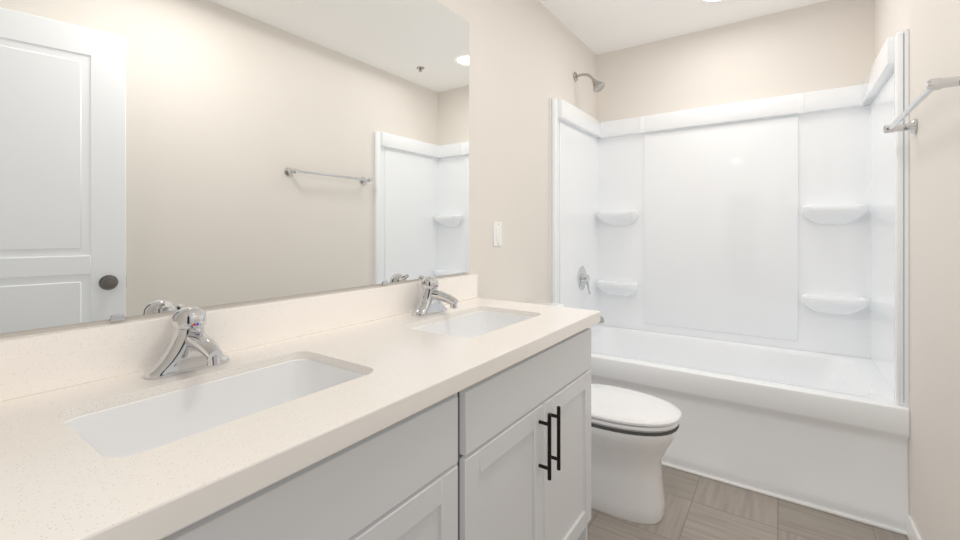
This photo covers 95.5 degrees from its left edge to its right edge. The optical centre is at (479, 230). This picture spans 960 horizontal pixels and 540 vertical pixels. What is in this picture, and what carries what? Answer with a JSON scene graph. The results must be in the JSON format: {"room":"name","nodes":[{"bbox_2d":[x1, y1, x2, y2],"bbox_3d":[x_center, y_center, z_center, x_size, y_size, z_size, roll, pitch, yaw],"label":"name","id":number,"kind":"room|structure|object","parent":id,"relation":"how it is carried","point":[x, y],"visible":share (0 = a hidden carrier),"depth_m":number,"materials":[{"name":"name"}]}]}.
{"room":"bathroom","nodes":[
{"label":"bathroom","id":0,"kind":"room"},
{"bbox_2d":[0,0,595,338],"bbox_3d":[-0.096,-0.063,1.937,0.120,2.450,3.392,0,0,35],"label":"wall","id":1,"kind":"structure","parent":0,"point":[528,59],"depth_m":2.20,"materials":[{"name":"paint"}]},
{"bbox_2d":[0,0,468,333],"bbox_3d":[-0.486,-0.363,1.261,0.009,1.095,1.536,0,0,35],"label":"mirror","id":2,"kind":"object","parent":1,"relation":"attached to","point":[158,156],"visible":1,"depth_m":1.06,"materials":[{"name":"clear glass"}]},
{"bbox_2d":[0,274,477,443],"bbox_3d":[-0.476,0.241,1.262,0.021,0.104,1.602,0,0,35],"label":"backsplash","id":3,"kind":"structure","parent":1,"relation":"attached to","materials":[{"name":"stone"}]},
{"bbox_2d":[493,222,501,245],"bbox_3d":[0.086,0.015,2.084,0.010,0.116,0.072,0,0,35],"label":"switch plate","id":4,"kind":"object","parent":1,"relation":"attached to","point":[497,233],"visible":1,"depth_m":2.08,"materials":[{"name":"white plastic"}]},
{"bbox_2d":[573,72,604,92],"bbox_3d":[0.706,-0.967,2.813,0.196,0.157,0.080,0,0,35],"label":"shower head","id":5,"kind":"object","parent":1,"relation":"attached to","point":[598,86],"visible":1,"depth_m":2.78},
{"bbox_2d":[538,0,827,54],"bbox_3d":[0.265,-1.338,1.016,1.764,0.100,4.492,0,0,35],"label":"ceiling","id":6,"kind":"structure","parent":0,"point":[597,27],"depth_m":2.62,"materials":[{"name":"white paint"}]},
{"bbox_2d":[700,0,722,2],"bbox_3d":[1.285,-1.283,2.347,0.206,0.010,0.206,0,0,35],"label":"recessed light","id":7,"kind":"object","parent":6,"relation":"in","point":[709,1],"visible":0.98,"depth_m":2.43,"materials":[{"name":"white paint"}]},
{"bbox_2d":[596,0,873,121],"bbox_3d":[1.513,-0.063,2.812,1.524,2.450,0.120,0,0,35],"label":"wall","id":8,"kind":"structure","parent":0,"point":[828,44],"depth_m":2.67,"materials":[{"name":"paint"}]},
{"bbox_2d":[549,29,908,406],"bbox_3d":[1.254,-0.050,2.439,1.521,1.460,0.784,0,0,35],"label":"tub surround","id":9,"kind":"object","parent":8,"relation":"attached to","point":[781,221],"visible":0.96,"depth_m":2.60,"materials":[{"name":"white plastic"}]},
{"bbox_2d":[587,465,908,539],"bbox_3d":[0.265,1.212,1.016,1.764,0.100,4.492,0,0,35],"label":"floor","id":10,"kind":"structure","parent":0,"point":[697,507],"depth_m":1.74,"materials":[{"name":"tile"}]},
{"bbox_2d":[136,318,599,539],"bbox_3d":[-0.248,0.748,1.096,0.583,0.829,1.587,0,0,35],"label":"bathroom vanity","id":11,"kind":"object","parent":10,"relation":"on","point":[434,408],"depth_m":0.94,"materials":[{"name":"grey paint"}]},
{"bbox_2d":[0,298,599,539],"bbox_3d":[-0.249,0.313,1.105,0.572,0.040,1.602,0,0,35],"label":"countertop","id":12,"kind":"structure","parent":11,"relation":"on","point":[64,475],"depth_m":0.72,"materials":[{"name":"beige stone"}]},
{"bbox_2d":[136,304,235,381],"bbox_3d":[-0.589,0.227,0.909,0.173,0.133,0.160,0,0,35],"label":"faucet","id":13,"kind":"object","parent":12,"relation":"on","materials":[{"name":"silver metal"}]},
{"bbox_2d":[92,358,343,445],"bbox_3d":[-0.451,0.386,0.813,0.274,0.150,0.448,0,0,35],"label":"sink","id":14,"kind":"object","parent":12,"relation":"in","point":[141,421],"depth_m":0.89,"materials":[{"name":"white ceramic"}]},
{"bbox_2d":[408,275,459,317],"bbox_3d":[-0.150,0.227,1.541,0.173,0.133,0.160,0,0,35],"label":"faucet","id":15,"kind":"object","parent":12,"relation":"on","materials":[{"name":"silver metal"}]},
{"bbox_2d":[428,310,523,333],"bbox_3d":[-0.012,0.386,1.445,0.274,0.150,0.448,0,0,35],"label":"sink","id":16,"kind":"object","parent":12,"relation":"in","point":[482,319],"depth_m":1.64,"materials":[{"name":"white ceramic"}]},
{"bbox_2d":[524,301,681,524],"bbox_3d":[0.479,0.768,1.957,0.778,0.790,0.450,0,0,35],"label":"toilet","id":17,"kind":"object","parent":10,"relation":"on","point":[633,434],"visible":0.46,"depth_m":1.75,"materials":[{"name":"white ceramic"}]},
{"bbox_2d":[589,324,909,535],"bbox_3d":[1.244,0.922,2.424,1.521,0.480,0.820,0,0,35],"label":"bathtub","id":18,"kind":"object","parent":10,"relation":"on","point":[826,432],"visible":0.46,"depth_m":1.98,"materials":[{"name":"white plastic"}]},
{"bbox_2d":[874,0,959,539],"bbox_3d":[1.254,-0.063,0.999,0.120,2.450,3.392,0,0,35],"label":"wall","id":19,"kind":"structure","parent":0,"point":[933,26],"depth_m":1.41,"materials":[{"name":"paint"}]},
{"bbox_2d":[907,515,921,539],"bbox_3d":[1.187,1.119,1.019,0.012,0.085,1.549,0,0,35],"label":"baseboard","id":20,"kind":"structure","parent":19,"relation":"attached to","point":[913,533],"depth_m":1.60,"materials":[{"name":"white paint"}]},
{"bbox_2d":[883,76,959,133],"bbox_3d":[1.387,-0.383,1.374,0.089,0.055,0.666,0,0,35],"label":"towel rail","id":21,"kind":"object","parent":19,"relation":"attached to","point":[933,84],"visible":1,"depth_m":1.29,"materials":[{"name":"silver metal"}]}
]}

